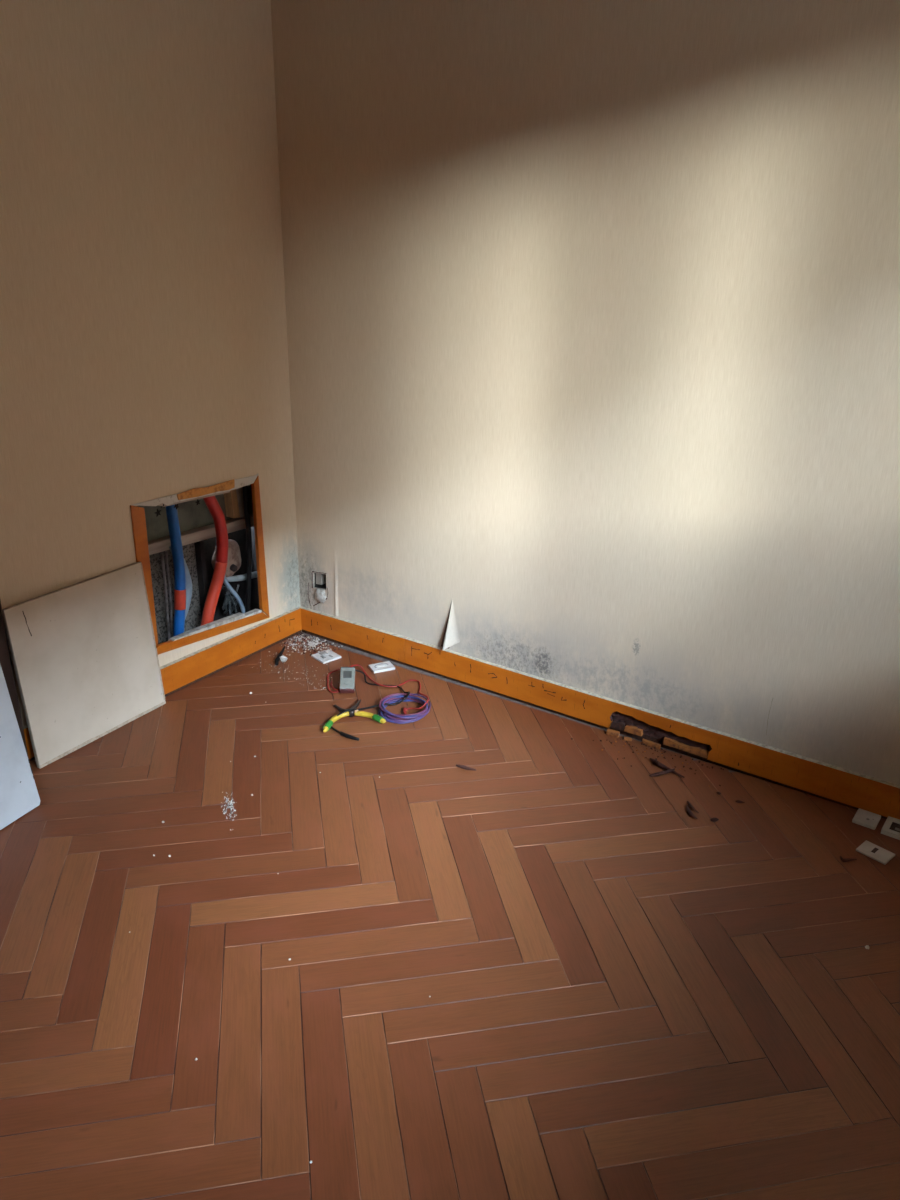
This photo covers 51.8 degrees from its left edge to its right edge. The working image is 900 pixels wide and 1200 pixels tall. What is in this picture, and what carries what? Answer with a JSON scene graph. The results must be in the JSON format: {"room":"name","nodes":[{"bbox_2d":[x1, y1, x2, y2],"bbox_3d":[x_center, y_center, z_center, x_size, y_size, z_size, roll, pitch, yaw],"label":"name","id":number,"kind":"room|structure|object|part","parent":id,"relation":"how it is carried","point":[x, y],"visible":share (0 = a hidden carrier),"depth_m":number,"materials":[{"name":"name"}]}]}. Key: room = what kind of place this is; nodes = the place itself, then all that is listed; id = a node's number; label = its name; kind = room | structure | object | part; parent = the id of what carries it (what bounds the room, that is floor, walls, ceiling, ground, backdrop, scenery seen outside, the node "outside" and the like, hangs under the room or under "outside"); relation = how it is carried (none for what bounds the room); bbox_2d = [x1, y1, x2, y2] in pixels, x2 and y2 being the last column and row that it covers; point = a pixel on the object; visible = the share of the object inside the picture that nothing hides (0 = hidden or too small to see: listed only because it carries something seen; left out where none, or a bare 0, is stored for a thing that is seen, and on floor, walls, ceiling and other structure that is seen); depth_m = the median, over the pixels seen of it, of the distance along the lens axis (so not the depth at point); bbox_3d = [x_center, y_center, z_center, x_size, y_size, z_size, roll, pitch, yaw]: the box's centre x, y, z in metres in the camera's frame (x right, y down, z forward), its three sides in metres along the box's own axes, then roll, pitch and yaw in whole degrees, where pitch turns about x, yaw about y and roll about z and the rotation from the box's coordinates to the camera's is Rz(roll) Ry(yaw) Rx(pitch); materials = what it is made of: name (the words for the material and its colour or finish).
{"room":"empty room under renovation","nodes":[
{"label":"empty room under renovation","id":0,"kind":"room"},
{"bbox_2d":[0,0,301,725],"bbox_3d":[-1.799,-0.459,1.425,0.195,2.660,4.200,15,26,31],"label":"wall","id":1,"kind":"structure","parent":0,"point":[144,346],"depth_m":2.56,"materials":[{"name":"paint"}]},
{"bbox_2d":[0,600,28,758],"bbox_3d":[-1.444,-0.392,1.770,0.064,2.170,1.052,15,26,31],"label":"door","id":2,"kind":"structure","parent":1,"relation":"in","point":[5,658],"depth_m":2.46,"materials":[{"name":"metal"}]},
{"bbox_2d":[150,567,158,643],"bbox_3d":[-0.990,0.020,2.987,0.019,0.312,0.080,15,26,31],"label":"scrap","id":3,"kind":"object","parent":1,"relation":"in","point":[150,567],"visible":0.02,"depth_m":3.04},
{"bbox_2d":[23,607,301,760],"bbox_3d":[-1.731,0.701,1.822,0.016,0.114,4.193,15,26,31],"label":"baseboard","id":4,"kind":"structure","parent":1,"relation":"attached to","point":[176,675],"depth_m":3.14,"materials":[{"name":"orange paint"}]},
{"bbox_2d":[161,552,170,639],"bbox_3d":[-0.921,0.037,3.017,0.010,0.400,0.022,7,23,16],"label":"pipe","id":5,"kind":"object","parent":1,"relation":"in","point":[162,553],"visible":0.78,"depth_m":3.00,"materials":[{"name":"metal"}]},
{"bbox_2d":[165,551,173,636],"bbox_3d":[-0.912,0.033,3.029,0.010,0.400,0.022,7,23,16],"label":"pipe","id":6,"kind":"object","parent":1,"relation":"in","point":[166,552],"visible":0.73,"depth_m":3.01,"materials":[{"name":"metal"}]},
{"bbox_3d":[-0.986,0.028,3.039,0.022,0.420,0.430,15,26,31],"label":"panel","id":7,"kind":"part","parent":1,"relation":"part of","materials":[{"name":"concrete"}]},
{"bbox_2d":[166,504,185,635],"bbox_3d":[-0.882,-0.097,2.970,0.038,0.687,0.071,15,26,31],"label":"pipe","id":8,"kind":"object","parent":1,"relation":"in","point":[172,513],"visible":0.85,"depth_m":2.97,"materials":[{"name":"blue plastic"}]},
{"bbox_2d":[169,546,191,618],"bbox_3d":[-0.892,0.011,3.068,0.038,0.415,0.098,15,26,31],"label":"hose","id":9,"kind":"object","parent":1,"relation":"in","point":[187,574],"visible":0.24,"depth_m":3.06,"materials":[{"name":"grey plastic"}]},
{"bbox_3d":[-0.903,-0.333,3.000,0.020,0.280,0.680,15,26,31],"label":"panel","id":10,"kind":"part","parent":1,"relation":"part of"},
{"bbox_2d":[130,474,269,654],"bbox_3d":[-0.801,-0.110,3.003,0.042,0.532,0.525,15,26,31],"label":"frame","id":11,"kind":"structure","parent":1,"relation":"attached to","point":[237,620],"depth_m":2.99,"materials":[{"name":"orange paint"}]},
{"bbox_2d":[201,496,227,625],"bbox_3d":[-0.801,-0.138,3.079,0.043,0.693,0.158,18,27,36],"label":"pipe","id":12,"kind":"object","parent":1,"relation":"in","point":[212,504],"visible":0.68,"depth_m":3.11,"materials":[{"name":"red plastic"}]},
{"bbox_2d":[211,539,240,576],"bbox_3d":[-0.773,-0.141,3.218,0.073,0.148,0.124,15,26,31],"label":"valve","id":13,"kind":"object","parent":1,"relation":"attached to","point":[234,556],"visible":0.62,"depth_m":3.21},
{"bbox_3d":[-0.822,-0.082,3.318,0.015,0.420,0.250,15,26,31],"label":"panel","id":14,"kind":"part","parent":1,"relation":"part of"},
{"bbox_2d":[222,585,238,615],"bbox_3d":[-0.775,0.003,3.260,0.056,0.128,0.059,15,26,31],"label":"plastic","id":15,"kind":"object","parent":1,"relation":"in","point":[229,603],"visible":0.93,"depth_m":3.25,"materials":[{"name":"grey plastic"}]},
{"bbox_2d":[223,575,244,613],"bbox_3d":[-0.755,0.013,3.257,0.021,0.272,0.100,17,27,35],"label":"cable","id":16,"kind":"object","parent":1,"relation":"in","point":[225,582],"visible":0.6,"depth_m":3.24,"materials":[{"name":"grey plastic"}]},
{"bbox_2d":[224,487,244,517],"bbox_3d":[-0.744,-0.358,3.183,0.038,0.164,0.063,15,26,31],"label":"wood block","id":17,"kind":"object","parent":1,"relation":"in","point":[234,503],"visible":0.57,"depth_m":3.18,"materials":[{"name":"brown wood"}]},
{"bbox_3d":[-0.739,-0.363,3.194,0.033,0.164,0.038,15,26,31],"label":"plate","id":18,"kind":"part","parent":17,"relation":"part of","materials":[{"name":"brown wood"}]},
{"bbox_2d":[226,571,256,581],"bbox_3d":[-0.741,-0.081,3.281,0.029,0.047,0.179,15,26,31],"label":"pipe","id":19,"kind":"object","parent":1,"relation":"in","point":[242,577],"visible":0.62,"depth_m":3.26,"materials":[{"name":"grey plastic"}]},
{"bbox_2d":[243,486,251,612],"bbox_3d":[-0.712,-0.151,3.225,0.050,0.602,0.036,-6,23,-16],"label":"cable","id":20,"kind":"object","parent":1,"relation":"hanging from","point":[245,488],"visible":0.73,"depth_m":3.21,"materials":[{"name":"plastic"}]},
{"bbox_3d":[-0.675,-0.234,3.327,0.181,0.700,0.020,15,26,31],"label":"panel","id":21,"kind":"part","parent":1,"relation":"part of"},
{"bbox_2d":[0,633,899,1199],"bbox_3d":[-0.456,1.111,1.055,3.100,0.060,4.200,15,26,31],"label":"floor","id":22,"kind":"structure","parent":0,"point":[635,996],"depth_m":1.90,"materials":[{"name":"brown wood"}]},
{"bbox_2d":[0,664,39,829],"bbox_3d":[-1.270,-0.041,1.951,0.227,1.387,0.560,11,24,23],"label":"leaning board","id":23,"kind":"object","parent":22,"relation":"on","point":[19,795],"visible":1,"depth_m":2.31,"materials":[{"name":"white paint"}]},
{"bbox_2d":[1,562,165,768],"bbox_3d":[-1.030,0.175,2.660,0.052,0.465,0.453,14,25,29],"label":"board","id":24,"kind":"object","parent":22,"relation":"on","point":[84,654],"visible":1,"depth_m":2.63,"materials":[{"name":"beige paint"}]},
{"bbox_2d":[221,792,236,829],"bbox_3d":[-0.569,0.541,2.388,0.040,0.004,0.177,-5,22,-14],"label":"plaster dust","id":25,"kind":"object","parent":22,"relation":"on","point":[231,802],"visible":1,"depth_m":2.40,"materials":[{"name":"white paint"}]},
{"bbox_2d":[274,646,284,665],"bbox_3d":[-0.593,0.193,3.213,0.020,0.036,0.091,4,22,7],"label":"stub","id":26,"kind":"object","parent":22,"relation":"on","point":[276,661],"visible":1,"depth_m":3.20,"materials":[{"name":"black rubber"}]},
{"bbox_2d":[280,656,287,661],"bbox_3d":[-0.572,0.203,3.202,0.034,0.025,0.021,15,26,31],"label":"chunk","id":27,"kind":"object","parent":22,"relation":"on","point":[282,658],"visible":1,"depth_m":3.19,"materials":[{"name":"white concrete"}]},
{"bbox_2d":[252,652,338,689],"bbox_3d":[-0.517,0.241,3.137,0.341,0.004,0.142,15,26,31],"label":"plaster dust","id":28,"kind":"object","parent":22,"relation":"on","point":[276,652],"visible":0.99,"depth_m":3.12,"materials":[{"name":"white"}]},
{"bbox_2d":[269,633,342,664],"bbox_3d":[-0.498,0.171,3.314,0.247,0.004,0.186,10,24,22],"label":"debris","id":29,"kind":"object","parent":22,"relation":"on","point":[300,636],"visible":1,"depth_m":3.34,"materials":[{"name":"white paint"}]},
{"bbox_2d":[304,640,319,646],"bbox_3d":[-0.495,0.156,3.351,0.056,0.004,0.059,4,22,7],"label":"debris","id":30,"kind":"object","parent":22,"relation":"on","point":[310,642],"visible":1,"depth_m":3.35,"materials":[{"name":"white paint"}]},
{"bbox_2d":[311,649,341,663],"bbox_3d":[-0.433,0.196,3.242,0.076,0.011,0.078,-18,28,-38],"label":"socket plate","id":31,"kind":"object","parent":22,"relation":"on","point":[326,656],"visible":1,"depth_m":3.23,"materials":[{"name":"white plastic"}]},
{"bbox_2d":[323,699,385,731],"bbox_3d":[-0.311,0.350,2.849,0.193,0.022,0.161,-7,23,-18],"label":"pliers","id":32,"kind":"object","parent":22,"relation":"on","point":[375,717],"visible":1,"depth_m":2.83,"materials":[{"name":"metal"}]},
{"bbox_3d":[-0.344,0.361,2.822,0.030,0.017,0.093,15,26,31],"label":"handle","id":33,"kind":"part","parent":32,"relation":"part of","materials":[{"name":"yellow plastic"}]},
{"bbox_3d":[-0.258,0.353,2.845,0.079,0.016,0.024,9,23,19],"label":"handle","id":34,"kind":"part","parent":32,"relation":"part of","materials":[{"name":"yellow plastic"}]},
{"bbox_2d":[327,664,428,740],"bbox_3d":[-0.228,0.300,2.931,0.313,0.055,0.466,-3,22,-9],"label":"multimeter","id":35,"kind":"object","parent":22,"relation":"on","point":[347,674],"visible":0.99,"depth_m":3.00,"materials":[{"name":"grey plastic"}]},
{"bbox_2d":[368,661,394,673],"bbox_3d":[-0.234,0.229,3.166,0.078,0.012,0.056,-9,24,-24],"label":"switch plate","id":36,"kind":"object","parent":22,"relation":"on","point":[382,666],"visible":1,"depth_m":3.15,"materials":[{"name":"white plastic"}]},
{"bbox_2d":[378,693,430,723],"bbox_3d":[-0.141,0.334,2.882,0.162,0.030,0.169,15,26,31],"label":"cable coil","id":37,"kind":"object","parent":22,"relation":"on","point":[396,697],"visible":0.98,"depth_m":2.86,"materials":[{"name":"purple plastic"}]},
{"bbox_2d":[456,764,475,770],"bbox_3d":[0.044,0.468,2.584,0.061,0.010,0.009,12,24,25],"label":"wood splinter","id":38,"kind":"object","parent":22,"relation":"on","point":[460,766],"visible":1,"depth_m":2.58,"materials":[{"name":"brown wood"}]},
{"bbox_2d":[606,728,619,736],"bbox_3d":[0.488,0.398,2.773,0.041,0.011,0.021,13,25,27],"label":"chunk","id":39,"kind":"object","parent":22,"relation":"on","point":[610,732],"visible":1,"depth_m":2.77,"materials":[{"name":"orange wood"}]},
{"bbox_2d":[571,727,723,786],"bbox_3d":[0.553,0.453,2.651,0.461,0.004,0.166,15,26,31],"label":"crumbs","id":40,"kind":"object","parent":22,"relation":"on","point":[593,727],"visible":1,"depth_m":2.68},
{"bbox_2d":[642,739,660,748],"bbox_3d":[0.591,0.422,2.715,0.061,0.013,0.011,16,26,33],"label":"chunk","id":41,"kind":"object","parent":22,"relation":"on","point":[644,741],"visible":1,"depth_m":2.71,"materials":[{"name":"orange wood"}]},
{"bbox_2d":[649,768,674,776],"bbox_3d":[0.588,0.479,2.569,0.077,0.017,0.010,-6,23,-18],"label":"wood splinter","id":42,"kind":"object","parent":22,"relation":"on","point":[669,770],"visible":1,"depth_m":2.57,"materials":[{"name":"brown wood"}]},
{"bbox_2d":[650,758,684,777],"bbox_3d":[0.605,0.471,2.594,0.013,0.013,0.122,-15,27,-34],"label":"wood splinter","id":43,"kind":"object","parent":22,"relation":"on","point":[661,765],"visible":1,"depth_m":2.59,"materials":[{"name":"brown wood"}]},
{"bbox_2d":[686,805,697,818],"bbox_3d":[0.623,0.550,2.402,0.013,0.010,0.062,-3,22,-10],"label":"wood splinter","id":44,"kind":"object","parent":22,"relation":"on","point":[691,814],"visible":1,"depth_m":2.40,"materials":[{"name":"brown wood"}]},
{"bbox_2d":[687,801,698,812],"bbox_3d":[0.634,0.541,2.425,0.009,0.008,0.058,-5,23,-15],"label":"wood splinter","id":45,"kind":"object","parent":22,"relation":"on","point":[689,803],"visible":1,"depth_m":2.42,"materials":[{"name":"brown wood"}]},
{"bbox_2d":[839,856,856,861],"bbox_3d":[0.959,0.625,2.228,0.040,0.009,0.018,6,22,13],"label":"wood splinter","id":46,"kind":"object","parent":22,"relation":"on","point":[841,858],"visible":1,"depth_m":2.23,"materials":[{"name":"brown wood"}]},
{"bbox_2d":[852,808,880,829],"bbox_3d":[1.073,0.563,2.385,0.056,0.011,0.064,16,26,33],"label":"blank plate","id":47,"kind":"object","parent":22,"relation":"on","point":[862,817],"visible":1,"depth_m":2.38,"materials":[{"name":"white plastic"}]},
{"bbox_2d":[856,840,894,864],"bbox_3d":[1.038,0.615,2.259,0.055,0.006,0.074,-18,28,-38],"label":"plate","id":48,"kind":"object","parent":22,"relation":"on","point":[867,848],"visible":1,"depth_m":2.25,"materials":[{"name":"white plastic"}]},
{"bbox_2d":[881,816,899,839],"bbox_3d":[1.139,0.581,2.342,0.076,0.012,0.076,16,26,33],"label":"socket plate","id":49,"kind":"object","parent":22,"relation":"on","point":[891,827],"visible":1,"depth_m":2.34,"materials":[{"name":"white plastic"}]},
{"bbox_2d":[271,0,899,784],"bbox_3d":[0.749,-0.728,2.195,3.100,2.660,0.085,15,26,31],"label":"wall","id":50,"kind":"structure","parent":0,"point":[592,307],"depth_m":2.45,"materials":[{"name":"paint"}]},
{"bbox_2d":[298,606,899,819],"bbox_3d":[0.721,0.412,2.637,3.099,0.106,0.018,15,26,31],"label":"baseboard","id":51,"kind":"structure","parent":50,"relation":"attached to","point":[829,782],"depth_m":2.76,"materials":[{"name":"orange paint"}]}
]}

